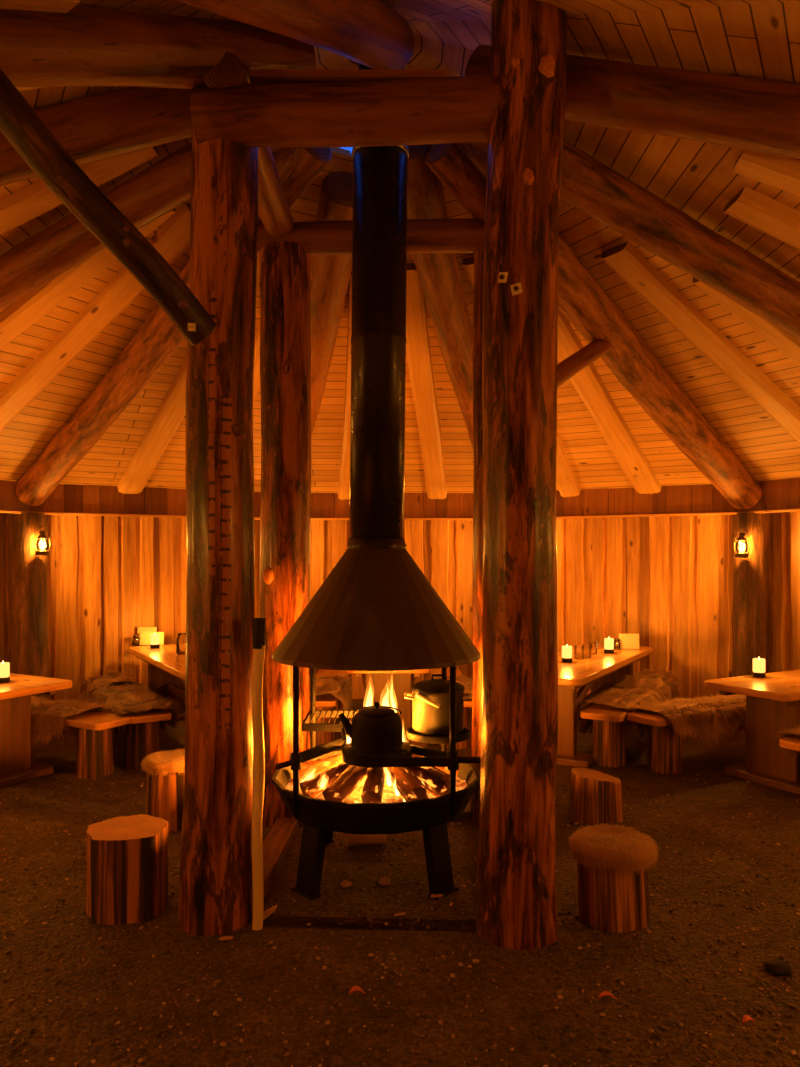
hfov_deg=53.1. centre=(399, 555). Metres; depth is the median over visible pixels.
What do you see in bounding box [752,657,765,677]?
candle holder
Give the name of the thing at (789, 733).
reindeer hide
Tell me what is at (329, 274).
log
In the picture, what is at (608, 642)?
candle holder
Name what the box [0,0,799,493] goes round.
ceiling
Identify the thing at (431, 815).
bowl
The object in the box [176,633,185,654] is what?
mason jar
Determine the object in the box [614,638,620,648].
spice jar
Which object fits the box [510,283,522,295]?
washer
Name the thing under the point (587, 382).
rafter
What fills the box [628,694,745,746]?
reindeer hide
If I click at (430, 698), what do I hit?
cooking pot
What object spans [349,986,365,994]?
dry leaf
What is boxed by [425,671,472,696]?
reindeer hide
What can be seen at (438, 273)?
log
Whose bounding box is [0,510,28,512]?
trim
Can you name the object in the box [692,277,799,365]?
rafter
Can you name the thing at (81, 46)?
log
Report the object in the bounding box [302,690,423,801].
fire
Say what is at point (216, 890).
log post
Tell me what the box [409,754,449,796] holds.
firewood
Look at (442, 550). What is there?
wall
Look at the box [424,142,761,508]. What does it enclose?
log
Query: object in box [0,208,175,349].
rafter
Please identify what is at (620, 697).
reindeer hide
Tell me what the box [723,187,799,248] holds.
rafter
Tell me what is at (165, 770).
stool
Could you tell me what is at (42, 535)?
lantern
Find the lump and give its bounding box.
[764,959,791,975]
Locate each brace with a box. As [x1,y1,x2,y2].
[0,68,215,344]
[557,339,611,387]
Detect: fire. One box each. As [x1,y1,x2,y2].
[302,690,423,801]
[346,669,428,746]
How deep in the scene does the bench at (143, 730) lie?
6.02 m
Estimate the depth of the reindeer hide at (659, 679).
7.17 m
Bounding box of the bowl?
[272,750,479,833]
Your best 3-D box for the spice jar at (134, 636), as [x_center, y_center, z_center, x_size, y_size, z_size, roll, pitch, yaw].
[-2.655,0.847,8.045,0.070,0.107,0.070,0,0,0]
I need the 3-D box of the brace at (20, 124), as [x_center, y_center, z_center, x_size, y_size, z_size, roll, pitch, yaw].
[-1.087,-1.242,2.918,0.151,0.799,0.930,0,0,45]
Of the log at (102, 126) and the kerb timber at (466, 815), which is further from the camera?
the kerb timber at (466, 815)
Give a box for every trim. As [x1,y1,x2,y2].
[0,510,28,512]
[33,512,259,519]
[311,518,472,519]
[556,512,746,518]
[746,509,799,512]
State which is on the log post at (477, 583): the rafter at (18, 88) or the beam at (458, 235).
the beam at (458, 235)
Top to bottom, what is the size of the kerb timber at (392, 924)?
0.020 m
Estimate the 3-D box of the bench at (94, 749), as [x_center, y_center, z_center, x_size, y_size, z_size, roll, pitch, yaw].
[-2.836,1.395,6.211,1.850,0.430,0.320,0,0,30]
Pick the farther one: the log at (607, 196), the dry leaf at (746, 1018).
the log at (607, 196)
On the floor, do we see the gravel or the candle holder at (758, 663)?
the gravel
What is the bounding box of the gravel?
[0,772,799,1066]
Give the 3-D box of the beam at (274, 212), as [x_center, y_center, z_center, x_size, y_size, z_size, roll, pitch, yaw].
[-0.722,-1.988,4.190,0.193,0.192,1.782,0,0,0]
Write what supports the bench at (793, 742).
on the floor
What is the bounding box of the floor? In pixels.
[0,699,799,1066]
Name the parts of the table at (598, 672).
leg, underside rail, leg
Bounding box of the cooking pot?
[404,674,472,734]
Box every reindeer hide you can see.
[31,695,110,746]
[77,671,143,703]
[85,680,181,734]
[309,674,354,718]
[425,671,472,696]
[577,681,671,741]
[613,668,682,702]
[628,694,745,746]
[776,726,799,758]
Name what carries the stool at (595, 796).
on the floor
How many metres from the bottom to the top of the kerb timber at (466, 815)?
0.080 m
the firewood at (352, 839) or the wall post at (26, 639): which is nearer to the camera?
the firewood at (352, 839)
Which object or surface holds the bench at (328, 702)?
on the floor
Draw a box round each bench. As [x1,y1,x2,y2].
[63,710,129,778]
[111,683,170,768]
[309,669,349,745]
[429,669,472,748]
[580,703,637,767]
[627,710,682,773]
[779,735,799,751]
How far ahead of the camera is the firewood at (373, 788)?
3.76 m
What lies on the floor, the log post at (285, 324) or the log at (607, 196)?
the log post at (285, 324)
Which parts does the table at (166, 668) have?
underside rail, leg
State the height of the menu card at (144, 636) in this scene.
0.132 m
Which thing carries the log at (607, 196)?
on the wall
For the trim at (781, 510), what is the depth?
7.16 m
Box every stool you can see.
[86,814,167,924]
[140,748,184,831]
[568,823,658,932]
[569,768,623,824]
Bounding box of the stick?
[251,618,265,930]
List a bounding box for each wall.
[0,480,29,661]
[30,484,260,702]
[309,493,472,698]
[556,484,748,699]
[749,477,799,672]
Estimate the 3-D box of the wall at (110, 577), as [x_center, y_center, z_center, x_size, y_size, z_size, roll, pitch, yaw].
[-2.461,0.400,8.189,2.654,2.400,0.313,0,0,-30]
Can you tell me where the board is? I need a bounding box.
[249,69,445,82]
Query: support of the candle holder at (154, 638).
on the table at (166, 668)
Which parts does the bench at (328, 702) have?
leg, seat, leg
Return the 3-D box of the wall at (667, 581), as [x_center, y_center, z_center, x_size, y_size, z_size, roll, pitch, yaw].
[2.261,0.400,8.189,2.654,2.400,0.312,0,0,30]
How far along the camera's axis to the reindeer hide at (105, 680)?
7.15 m
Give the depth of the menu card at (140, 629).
8.15 m
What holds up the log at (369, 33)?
attached to the ceiling
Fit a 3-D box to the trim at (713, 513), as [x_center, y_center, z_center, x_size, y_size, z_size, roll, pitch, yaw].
[2.179,-0.400,8.047,2.437,0.022,0.070,0,0,30]
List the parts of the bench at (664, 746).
seat, leg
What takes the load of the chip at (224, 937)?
on the floor
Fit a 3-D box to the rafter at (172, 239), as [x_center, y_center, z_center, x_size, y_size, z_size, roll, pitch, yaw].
[-2.593,-1.343,5.812,3.376,1.543,0.252,0,0,34]
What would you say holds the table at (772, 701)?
on the floor
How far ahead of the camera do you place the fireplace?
3.95 m
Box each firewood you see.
[299,753,342,776]
[299,762,349,797]
[323,765,367,801]
[347,833,385,845]
[361,767,385,802]
[385,767,429,800]
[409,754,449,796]
[412,753,459,777]
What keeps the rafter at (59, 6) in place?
attached to the ceiling
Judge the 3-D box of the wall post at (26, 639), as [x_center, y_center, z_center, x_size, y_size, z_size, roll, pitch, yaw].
[-3.495,0.610,7.495,0.391,2.020,0.382,0,0,0]
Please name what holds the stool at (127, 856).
on the floor
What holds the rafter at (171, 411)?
attached to the ceiling
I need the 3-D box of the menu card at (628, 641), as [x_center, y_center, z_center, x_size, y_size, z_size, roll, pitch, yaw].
[2.218,0.826,7.755,0.190,0.147,0.057,0,0,7]
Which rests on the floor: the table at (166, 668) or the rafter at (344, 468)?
the table at (166, 668)
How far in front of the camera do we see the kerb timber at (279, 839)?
4.27 m
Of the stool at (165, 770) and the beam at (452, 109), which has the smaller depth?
the beam at (452, 109)
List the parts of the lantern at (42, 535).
glass, frame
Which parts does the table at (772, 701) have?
underside rail, leg, underside rail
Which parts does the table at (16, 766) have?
leg, underside rail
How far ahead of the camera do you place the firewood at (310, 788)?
3.88 m
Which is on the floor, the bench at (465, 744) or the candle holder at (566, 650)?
the bench at (465, 744)
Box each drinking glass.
[574,646,583,658]
[582,644,591,657]
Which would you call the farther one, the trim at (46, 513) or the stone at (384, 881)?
the trim at (46, 513)
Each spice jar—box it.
[132,635,139,645]
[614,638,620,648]
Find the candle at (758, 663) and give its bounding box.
[753,658,764,672]
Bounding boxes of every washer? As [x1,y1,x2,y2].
[188,322,195,330]
[498,272,507,282]
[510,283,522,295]
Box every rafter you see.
[0,0,79,12]
[0,146,158,234]
[0,203,190,431]
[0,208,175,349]
[16,87,45,90]
[117,253,259,493]
[253,325,259,403]
[338,271,351,499]
[406,263,446,498]
[463,257,580,496]
[557,309,660,493]
[601,242,799,442]
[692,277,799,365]
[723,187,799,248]
[732,150,799,195]
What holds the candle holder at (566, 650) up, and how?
on the table at (598, 672)
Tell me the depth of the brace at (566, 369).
5.37 m
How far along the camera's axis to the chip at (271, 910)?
3.50 m
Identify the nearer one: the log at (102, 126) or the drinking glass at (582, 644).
the log at (102, 126)
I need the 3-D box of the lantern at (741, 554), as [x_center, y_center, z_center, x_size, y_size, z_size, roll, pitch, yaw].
[3.121,-0.121,7.307,0.119,0.272,0.119,0,0,8]
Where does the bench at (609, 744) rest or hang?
on the floor
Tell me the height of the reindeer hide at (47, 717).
0.405 m
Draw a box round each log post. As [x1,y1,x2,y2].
[178,125,257,935]
[259,242,310,826]
[470,244,483,824]
[476,0,567,949]
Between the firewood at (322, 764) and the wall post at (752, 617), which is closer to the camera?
the firewood at (322, 764)
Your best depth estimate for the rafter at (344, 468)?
7.39 m
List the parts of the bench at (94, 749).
leg, seat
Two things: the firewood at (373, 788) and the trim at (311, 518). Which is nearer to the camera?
the firewood at (373, 788)
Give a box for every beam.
[190,75,560,147]
[203,51,293,237]
[257,218,484,254]
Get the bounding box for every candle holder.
[0,661,9,682]
[150,634,159,647]
[562,645,571,662]
[604,638,613,653]
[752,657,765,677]
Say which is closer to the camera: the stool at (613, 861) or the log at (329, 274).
the stool at (613, 861)
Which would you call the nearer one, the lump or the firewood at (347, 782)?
the lump
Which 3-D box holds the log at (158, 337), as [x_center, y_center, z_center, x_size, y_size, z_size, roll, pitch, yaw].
[-1.933,-1.454,5.924,4.192,1.993,0.303,0,0,45]
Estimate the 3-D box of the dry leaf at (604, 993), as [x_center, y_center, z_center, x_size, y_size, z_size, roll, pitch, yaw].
[0.744,1.576,2.864,0.068,0.026,0.024,0,0,-6]
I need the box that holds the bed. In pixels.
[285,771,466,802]
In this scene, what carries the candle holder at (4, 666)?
on the table at (16, 766)
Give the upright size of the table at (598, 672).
0.700 m
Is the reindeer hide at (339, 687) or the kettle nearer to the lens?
the kettle
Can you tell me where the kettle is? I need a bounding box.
[338,702,401,752]
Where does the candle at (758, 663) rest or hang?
on the candle holder at (758, 663)
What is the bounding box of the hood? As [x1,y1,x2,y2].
[271,549,480,670]
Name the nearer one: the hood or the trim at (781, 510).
the hood
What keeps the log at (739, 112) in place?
on the beam
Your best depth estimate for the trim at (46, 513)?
7.79 m
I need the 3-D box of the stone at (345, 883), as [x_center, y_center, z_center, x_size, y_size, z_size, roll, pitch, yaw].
[-0.262,1.590,3.881,0.054,0.029,0.055,0,0,-25]
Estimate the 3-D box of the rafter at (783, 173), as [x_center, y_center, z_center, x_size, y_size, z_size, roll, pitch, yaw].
[3.094,-1.263,3.654,2.975,1.357,0.235,0,0,8]
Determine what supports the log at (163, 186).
on the wall
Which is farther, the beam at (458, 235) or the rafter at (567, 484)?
the rafter at (567, 484)
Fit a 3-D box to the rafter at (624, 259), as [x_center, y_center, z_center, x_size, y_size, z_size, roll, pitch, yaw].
[2.591,-1.258,5.850,3.006,1.381,0.241,0,0,-33]
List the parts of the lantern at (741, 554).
glass, frame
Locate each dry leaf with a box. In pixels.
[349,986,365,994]
[598,991,616,998]
[742,1015,754,1025]
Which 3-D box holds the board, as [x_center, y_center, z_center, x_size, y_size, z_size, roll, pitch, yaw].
[-0.220,-2.012,3.410,0.820,0.030,0.160,0,0,0]
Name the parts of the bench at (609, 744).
seat, leg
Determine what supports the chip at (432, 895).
on the floor
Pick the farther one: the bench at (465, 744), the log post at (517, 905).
the bench at (465, 744)
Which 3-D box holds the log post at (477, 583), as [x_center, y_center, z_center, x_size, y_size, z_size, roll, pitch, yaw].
[0.592,-0.115,4.886,0.344,3.490,0.349,0,0,0]
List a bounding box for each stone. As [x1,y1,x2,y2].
[340,880,351,887]
[378,877,390,885]
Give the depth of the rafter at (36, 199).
4.18 m
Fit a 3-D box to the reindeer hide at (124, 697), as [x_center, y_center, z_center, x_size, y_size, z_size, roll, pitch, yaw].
[-2.215,1.274,6.562,0.578,0.429,1.557,0,0,-30]
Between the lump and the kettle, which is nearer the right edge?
the lump
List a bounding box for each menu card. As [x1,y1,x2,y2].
[137,627,156,642]
[140,632,163,644]
[619,634,638,648]
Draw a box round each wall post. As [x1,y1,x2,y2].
[4,512,49,700]
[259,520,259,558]
[732,512,772,729]
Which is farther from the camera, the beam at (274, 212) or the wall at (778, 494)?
the wall at (778, 494)
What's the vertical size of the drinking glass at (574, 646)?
0.116 m
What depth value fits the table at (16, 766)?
5.69 m
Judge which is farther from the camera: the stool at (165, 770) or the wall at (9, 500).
the wall at (9, 500)
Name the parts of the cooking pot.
handle, ladle handle, lid, handle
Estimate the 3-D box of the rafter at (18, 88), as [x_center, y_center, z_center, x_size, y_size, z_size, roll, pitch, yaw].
[-2.584,-1.394,2.605,3.426,1.570,0.216,0,0,-31]
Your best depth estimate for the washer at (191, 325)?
3.12 m
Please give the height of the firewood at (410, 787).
0.213 m
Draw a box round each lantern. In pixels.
[34,526,50,554]
[734,528,749,557]
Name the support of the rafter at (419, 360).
attached to the ceiling
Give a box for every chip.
[219,936,232,939]
[263,904,276,919]
[394,912,405,916]
[431,894,442,897]
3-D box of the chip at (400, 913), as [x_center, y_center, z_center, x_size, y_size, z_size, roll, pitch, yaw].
[0.000,1.592,3.555,0.058,0.008,0.018,0,0,-23]
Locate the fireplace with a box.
[271,63,480,899]
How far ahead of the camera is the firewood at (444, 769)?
4.14 m
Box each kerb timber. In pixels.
[263,818,298,897]
[264,916,476,931]
[450,806,471,821]
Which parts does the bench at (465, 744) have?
seat, leg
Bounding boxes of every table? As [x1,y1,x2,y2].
[0,673,71,787]
[129,644,253,758]
[556,644,652,767]
[704,669,799,794]
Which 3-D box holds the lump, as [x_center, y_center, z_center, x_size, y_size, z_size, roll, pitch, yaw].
[1.461,1.585,3.084,0.097,0.043,0.101,0,0,0]
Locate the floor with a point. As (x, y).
(60, 754)
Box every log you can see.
[0,6,315,88]
[0,87,191,186]
[0,143,282,309]
[16,147,331,505]
[176,0,413,68]
[310,171,352,434]
[407,144,472,446]
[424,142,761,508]
[465,44,799,158]
[470,140,799,340]
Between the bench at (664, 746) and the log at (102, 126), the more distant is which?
the bench at (664, 746)
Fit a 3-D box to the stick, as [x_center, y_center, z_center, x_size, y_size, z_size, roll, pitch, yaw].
[-0.602,0.936,3.395,0.058,1.350,0.136,0,0,-14]
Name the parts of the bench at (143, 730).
leg, seat, leg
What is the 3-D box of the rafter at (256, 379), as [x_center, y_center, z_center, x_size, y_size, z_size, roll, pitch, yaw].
[-1.364,-1.308,6.941,0.195,1.394,3.045,0,0,-24]
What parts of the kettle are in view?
spout, lid, handle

